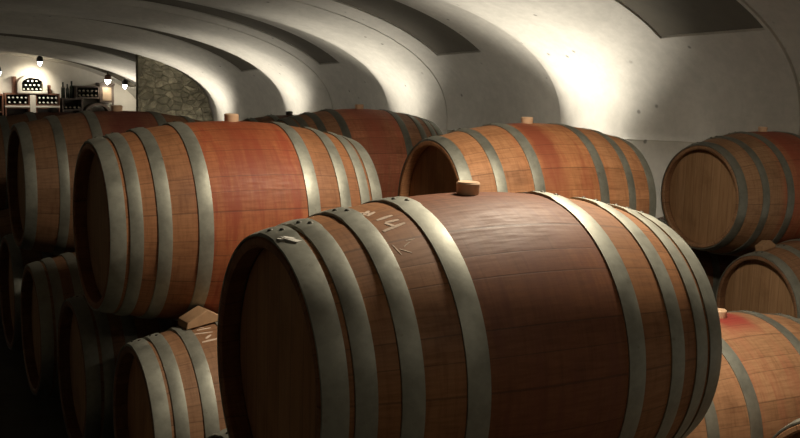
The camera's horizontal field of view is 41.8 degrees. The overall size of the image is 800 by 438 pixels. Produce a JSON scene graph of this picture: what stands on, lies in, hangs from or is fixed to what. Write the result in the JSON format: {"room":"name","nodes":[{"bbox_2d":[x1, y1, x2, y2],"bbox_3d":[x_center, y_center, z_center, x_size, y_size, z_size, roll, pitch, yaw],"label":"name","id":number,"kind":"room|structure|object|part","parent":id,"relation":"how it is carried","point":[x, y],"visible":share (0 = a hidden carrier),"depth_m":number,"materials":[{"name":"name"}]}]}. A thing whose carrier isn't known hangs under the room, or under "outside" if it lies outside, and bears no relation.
{"room":"wine cellar","nodes":[
{"label":"wine cellar","id":0,"kind":"room"},
{"bbox_2d":[0,315,67,437],"bbox_3d":[-3.289,0.609,8.425,9.600,0.760,24.800,-3,10,-28],"label":"floor","id":1,"kind":"structure","parent":0,"point":[23,414],"depth_m":4.65,"materials":[{"name":"concrete"}]},
{"bbox_2d":[0,94,3,115],"bbox_3d":[-7.550,-1.640,19.573,0.270,1.380,0.300,-3,10,-28],"label":"rack","id":2,"kind":"object","parent":1,"relation":"on","point":[1,95],"visible":0.31,"depth_m":19.46,"materials":[{"name":"red wood"}]},
{"bbox_2d":[0,208,11,314],"bbox_3d":[-1.925,0.224,6.193,0.965,0.728,0.702,-3,10,-28],"label":"wine barrel","id":3,"kind":"object","parent":1,"relation":"on","point":[5,225],"visible":0.02,"depth_m":5.83,"materials":[{"name":"wood"}]},
{"bbox_2d":[4,107,29,115],"bbox_3d":[-7.215,-1.538,19.769,0.435,1.140,0.300,-3,10,-28],"label":"rack","id":4,"kind":"object","parent":1,"relation":"on","point":[8,111],"visible":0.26,"depth_m":19.77,"materials":[{"name":"red wood"}]},
{"bbox_3d":[-7.283,-1.558,19.894,0.391,1.096,0.012,-3,10,-28],"label":"panel","id":5,"kind":"part","parent":4,"relation":"part of","materials":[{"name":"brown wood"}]},
{"bbox_2d":[4,105,29,107],"bbox_3d":[-7.197,-2.118,19.679,0.435,0.034,0.308,-3,10,-28],"label":"shelf board","id":6,"kind":"object","parent":4,"relation":"on","point":[4,105],"visible":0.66,"depth_m":19.54,"materials":[{"name":"white paint"}]},
{"bbox_2d":[3,93,29,105],"bbox_3d":[-7.195,-2.247,19.664,0.435,0.225,0.300,-3,10,-28],"label":"rack","id":7,"kind":"object","parent":6,"relation":"on","point":[4,94],"visible":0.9,"depth_m":19.60,"materials":[{"name":"red wood"}]},
{"bbox_2d":[11,76,16,92],"bbox_3d":[-7.226,-2.515,19.628,0.056,0.310,0.240,-3,10,-28],"label":"wooden board","id":8,"kind":"object","parent":7,"relation":"on","point":[13,78],"visible":1,"depth_m":19.53,"materials":[{"name":"red wood"}]},
{"bbox_3d":[-7.262,-2.268,19.789,0.391,0.181,0.012,-3,10,-28],"label":"panel","id":9,"kind":"part","parent":7,"relation":"part of","materials":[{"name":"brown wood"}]},
{"bbox_2d":[16,75,47,93],"bbox_3d":[-6.941,-2.539,19.740,0.540,0.339,0.325,-3,10,-28],"label":"arched niche","id":10,"kind":"object","parent":7,"relation":"on","point":[43,84],"visible":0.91,"depth_m":19.64,"materials":[{"name":"white paint"}]},
{"bbox_2d":[0,233,57,350],"bbox_3d":[-1.553,0.337,5.499,0.965,0.728,0.702,-3,10,-28],"label":"wine barrel","id":11,"kind":"object","parent":1,"relation":"on","point":[13,259],"visible":0.21,"depth_m":5.18,"materials":[{"name":"wood"}]},
{"bbox_2d":[30,94,35,112],"bbox_3d":[-6.968,-1.664,19.872,0.100,1.373,0.310,-3,10,-28],"label":"post","id":12,"kind":"object","parent":1,"relation":"on","point":[32,97],"visible":0.29,"depth_m":19.66,"materials":[{"name":"white paint"}]},
{"bbox_2d":[36,108,59,112],"bbox_3d":[-6.734,-1.561,20.023,0.435,1.140,0.300,-3,10,-28],"label":"rack","id":13,"kind":"object","parent":1,"relation":"on","point":[38,110],"visible":0.16,"depth_m":20.01,"materials":[{"name":"red wood"}]},
{"bbox_3d":[-6.801,-1.582,20.149,0.391,1.096,0.012,-3,10,-28],"label":"panel","id":14,"kind":"part","parent":13,"relation":"part of","materials":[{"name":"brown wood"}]},
{"bbox_2d":[36,106,59,107],"bbox_3d":[-6.715,-2.142,19.934,0.435,0.034,0.308,-3,10,-28],"label":"shelf board","id":15,"kind":"object","parent":13,"relation":"on","point":[36,106],"visible":0.68,"depth_m":19.80,"materials":[{"name":"white paint"}]},
{"bbox_2d":[33,93,59,105],"bbox_3d":[-6.713,-2.271,19.918,0.435,0.225,0.300,-3,10,-28],"label":"rack","id":16,"kind":"object","parent":15,"relation":"on","point":[51,94],"visible":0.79,"depth_m":19.88,"materials":[{"name":"red wood"}]},
{"bbox_2d":[47,85,50,93],"bbox_3d":[-6.685,-2.467,19.927,0.056,0.160,0.240,-3,10,-28],"label":"wooden board","id":17,"kind":"object","parent":16,"relation":"on","point":[48,86],"visible":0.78,"depth_m":19.83,"materials":[{"name":"red wood"}]},
{"bbox_2d":[21,252,82,398],"bbox_3d":[-1.189,0.451,4.805,0.965,0.728,0.702,-3,10,-28],"label":"wine barrel","id":18,"kind":"object","parent":1,"relation":"on","point":[46,283],"visible":0.27,"depth_m":4.46,"materials":[{"name":"wood"}]},
{"bbox_2d":[7,105,202,254],"bbox_3d":[-1.349,-0.183,5.067,0.965,0.728,0.702,-3,10,-28],"label":"wine barrel","id":19,"kind":"object","parent":18,"relation":"on","point":[42,154],"visible":0.42,"depth_m":4.72,"materials":[{"name":"wood"}]},
{"bbox_2d":[60,98,82,112],"bbox_3d":[-6.332,-1.668,20.210,0.380,1.320,0.320,-3,10,-28],"label":"rack","id":20,"kind":"object","parent":1,"relation":"on","point":[63,101],"visible":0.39,"depth_m":20.20,"materials":[{"name":"brown wood"}]},
{"bbox_2d":[61,82,64,97],"bbox_3d":[-6.442,-2.466,20.045,0.073,0.300,0.074,-3,10,-28],"label":"wine bottle","id":21,"kind":"object","parent":20,"relation":"on","point":[62,87],"visible":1,"depth_m":20.02,"materials":[{"name":"black glass"}]},
{"bbox_2d":[66,84,68,97],"bbox_3d":[-6.372,-2.452,20.085,0.064,0.264,0.065,-3,10,-28],"label":"wine bottle","id":22,"kind":"object","parent":20,"relation":"on","point":[67,88],"visible":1,"depth_m":20.07,"materials":[{"name":"black glass"}]},
{"bbox_3d":[-6.404,-1.690,20.344,0.336,1.276,0.012,-3,10,-28],"label":"panel","id":23,"kind":"part","parent":20,"relation":"part of","materials":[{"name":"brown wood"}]},
{"bbox_2d":[69,81,73,97],"bbox_3d":[-6.300,-2.485,20.118,0.079,0.324,0.080,-3,10,-28],"label":"wine bottle","id":24,"kind":"object","parent":20,"relation":"on","point":[71,88],"visible":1,"depth_m":20.09,"materials":[{"name":"black glass"}]},
{"bbox_2d":[73,85,99,98],"bbox_3d":[-6.055,-2.451,20.241,0.435,0.234,0.300,-3,10,-28],"label":"rack","id":25,"kind":"object","parent":20,"relation":"on","point":[74,86],"visible":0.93,"depth_m":20.20,"materials":[{"name":"brown wood"}]},
{"bbox_3d":[-6.123,-2.472,20.367,0.391,0.190,0.012,-3,10,-28],"label":"panel","id":26,"kind":"part","parent":25,"relation":"part of","materials":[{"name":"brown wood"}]},
{"bbox_2d":[83,103,110,110],"bbox_3d":[-5.896,-1.644,20.438,0.500,1.230,0.300,-3,10,-28],"label":"rack","id":27,"kind":"object","parent":1,"relation":"on","point":[88,107],"visible":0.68,"depth_m":20.25,"materials":[{"name":"brown wood"}]},
{"bbox_2d":[57,293,177,437],"bbox_3d":[-0.818,0.553,4.185,0.965,0.728,0.702,-3,10,-28],"label":"wine barrel","id":28,"kind":"object","parent":1,"relation":"on","point":[90,342],"visible":0.33,"depth_m":3.81,"materials":[{"name":"wood"}]},
{"bbox_2d":[113,321,225,437],"bbox_3d":[-0.431,0.653,3.587,0.965,0.728,0.702,-3,10,-28],"label":"wine barrel","id":29,"kind":"object","parent":1,"relation":"on","point":[166,384],"visible":0.34,"depth_m":3.24,"materials":[{"name":"wood"}]},
{"bbox_2d":[178,306,217,329],"bbox_3d":[-0.657,0.321,3.440,0.124,0.056,0.080,-4,10,-33],"label":"wedge","id":30,"kind":"object","parent":29,"relation":"on","point":[198,316],"visible":0.86,"depth_m":3.41,"materials":[{"name":"brown wood"}]},
{"bbox_2d":[73,113,381,320],"bbox_3d":[-0.615,-0.011,3.744,0.965,0.728,0.702,-3,10,-28],"label":"wine barrel","id":31,"kind":"object","parent":29,"relation":"on","point":[161,214],"visible":0.76,"depth_m":3.43,"materials":[{"name":"wood"}]},
{"bbox_2d":[208,428,228,437],"bbox_3d":[-0.001,0.783,2.795,0.965,0.728,0.702,-3,10,-28],"label":"wine barrel","id":32,"kind":"object","parent":1,"relation":"on","point":[223,433],"visible":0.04,"depth_m":2.60,"materials":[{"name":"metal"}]},
{"bbox_2d":[656,216,738,299],"bbox_3d":[1.802,0.301,6.410,0.965,0.728,0.702,-3,10,-28],"label":"wine barrel","id":33,"kind":"object","parent":1,"relation":"on","point":[714,265],"visible":0.06,"depth_m":6.03,"materials":[{"name":"wood"}]},
{"bbox_2d":[661,127,799,256],"bbox_3d":[2.032,-0.156,5.925,0.965,0.728,0.702,-3,10,-30],"label":"wine barrel","id":34,"kind":"object","parent":33,"relation":"on","point":[729,193],"visible":0.92,"depth_m":5.61,"materials":[{"name":"beige wood"}]},
{"bbox_2d":[686,308,799,437],"bbox_3d":[1.123,0.677,3.737,0.965,0.728,0.702,-3,10,-28],"label":"wine barrel","id":35,"kind":"object","parent":1,"relation":"on","point":[757,394],"visible":0.4,"depth_m":3.44,"materials":[{"name":"brown wood"}]},
{"bbox_2d":[716,238,799,317],"bbox_3d":[2.255,0.435,5.597,0.965,0.728,0.702,-2,9,-26],"label":"wine barrel","id":36,"kind":"object","parent":1,"relation":"on","point":[768,281],"visible":0.58,"depth_m":5.39,"materials":[{"name":"wood"}]},
{"bbox_2d":[755,240,775,250],"bbox_3d":[1.896,0.137,5.441,0.093,0.065,0.067,-3,10,-28],"label":"wedge","id":37,"kind":"object","parent":36,"relation":"on","point":[763,245],"visible":1,"depth_m":5.42,"materials":[{"name":"brown wood"}]},
{"bbox_2d":[772,418,799,437],"bbox_3d":[1.588,0.793,3.045,0.965,0.728,0.702,-3,10,-28],"label":"wine barrel","id":38,"kind":"object","parent":1,"relation":"on","point":[792,430],"visible":1,"depth_m":2.95,"materials":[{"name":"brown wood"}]},
{"bbox_3d":[0.339,0.902,2.057,0.965,0.728,0.702,-3,10,-28],"label":"wine barrel","id":39,"kind":"object","parent":1,"relation":"on","visible":0},
{"bbox_2d":[217,180,721,437],"bbox_3d":[0.150,0.279,2.324,0.965,0.728,0.702,-3,10,-28],"label":"wine barrel","id":40,"kind":"object","parent":39,"relation":"on","point":[469,312],"visible":1,"depth_m":2.05,"materials":[{"name":"wood"}]},
{"bbox_3d":[-2.402,0.078,7.082,0.965,0.728,0.702,-3,10,-28],"label":"wine barrel","id":41,"kind":"object","parent":1,"relation":"on","visible":0},
{"bbox_2d":[0,108,77,209],"bbox_3d":[-2.149,-0.329,6.566,0.965,0.728,0.702,-3,10,-28],"label":"wine barrel","id":42,"kind":"object","parent":41,"relation":"on","point":[6,122],"visible":0.09,"depth_m":6.21,"materials":[{"name":"wood"}]},
{"bbox_2d":[0,54,135,110],"bbox_3d":[-9.009,-2.264,18.988,9.600,2.900,0.200,-3,10,-28],"label":"wall","id":43,"kind":"structure","parent":0,"point":[54,73],"depth_m":20.11,"materials":[{"name":"white paint"}]},
{"bbox_2d":[96,82,114,102],"bbox_3d":[-5.734,-2.460,20.399,0.300,0.375,0.317,-3,10,-28],"label":"upper cabinet","id":44,"kind":"object","parent":43,"relation":"attached to","point":[106,91],"visible":1,"depth_m":20.27,"materials":[{"name":"brown wood"}]},
{"bbox_3d":[-5.730,-2.623,20.376,0.300,0.045,0.315,-3,10,-28],"label":"cornice","id":45,"kind":"part","parent":44,"relation":"part of","materials":[{"name":"brown wood"}]},
{"bbox_3d":[-5.663,-2.416,20.269,0.170,0.250,0.012,-3,10,-28],"label":"door","id":46,"kind":"part","parent":44,"relation":"part of","materials":[{"name":"beige"}]},
{"bbox_2d":[136,54,212,121],"bbox_3d":[-3.622,-1.557,16.891,1.220,2.128,0.140,-3,10,-28],"label":"wall partition","id":47,"kind":"structure","parent":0,"point":[161,88],"depth_m":16.69,"materials":[{"name":"stone"}]},
{"bbox_2d":[0,0,799,134],"bbox_3d":[-3.233,-1.303,8.142,8.792,2.598,24.400,-3,10,-28],"label":"ceiling","id":48,"kind":"structure","parent":0,"point":[710,67],"depth_m":9.47,"materials":[{"name":"paint"}]},
{"bbox_2d":[36,56,42,65],"bbox_3d":[-6.672,-3.135,19.411,0.124,0.605,0.124,-3,10,-28],"label":"ceiling spotlight","id":49,"kind":"object","parent":48,"relation":"attached to","point":[39,59],"visible":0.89,"depth_m":19.40,"materials":[{"name":"black metal"}]},
{"bbox_2d":[104,72,110,83],"bbox_3d":[-5.585,-2.876,20.036,0.124,0.618,0.124,-3,10,-28],"label":"ceiling spotlight","id":50,"kind":"object","parent":48,"relation":"attached to","point":[107,79],"visible":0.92,"depth_m":20.03,"materials":[{"name":"black metal"}]},
{"bbox_2d":[122,79,127,88],"bbox_3d":[-5.276,-2.792,20.101,0.124,0.605,0.124,-3,10,-28],"label":"ceiling spotlight","id":51,"kind":"object","parent":48,"relation":"attached to","point":[124,82],"visible":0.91,"depth_m":20.09,"materials":[{"name":"black metal"}]},
{"bbox_2d":[219,119,722,217],"bbox_3d":[0.557,-0.399,10.322,0.153,2.142,24.400,-3,10,-28],"label":"wall","id":52,"kind":"structure","parent":0,"point":[658,149],"depth_m":7.75,"materials":[{"name":"paint"}]},
{"bbox_3d":[0.703,0.576,4.336,0.965,0.728,0.702,-3,10,-28],"label":"wine barrel","id":53,"kind":"object","parent":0,"visible":0},
{"bbox_2d":[398,117,655,216],"bbox_3d":[0.547,-0.077,4.548,0.965,0.728,0.702,-3,9,-27],"label":"wine barrel","id":54,"kind":"object","parent":53,"relation":"on","point":[567,161],"visible":0.49,"depth_m":4.31,"materials":[{"name":"orange wood"}]},
{"bbox_3d":[-0.092,0.308,5.989,0.965,0.728,0.702,-3,10,-28],"label":"wine barrel","id":55,"kind":"object","parent":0,"visible":0},
{"bbox_2d":[275,104,442,197],"bbox_3d":[-0.262,-0.319,6.261,0.965,0.728,0.702,-3,10,-28],"label":"wine barrel","id":56,"kind":"object","parent":55,"relation":"on","point":[388,137],"visible":0.38,"depth_m":6.01,"materials":[{"name":"wood"}]},
{"bbox_3d":[-0.577,0.079,7.442,0.965,0.728,0.702,-3,10,-28],"label":"wine barrel","id":57,"kind":"object","parent":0,"visible":0},
{"bbox_2d":[242,111,292,122],"bbox_3d":[-0.821,-0.441,7.857,0.965,0.728,0.702,-3,10,-28],"label":"wine barrel","id":58,"kind":"object","parent":57,"relation":"on","point":[267,118],"visible":0.08,"depth_m":7.65,"materials":[{"name":"wood"}]}
]}

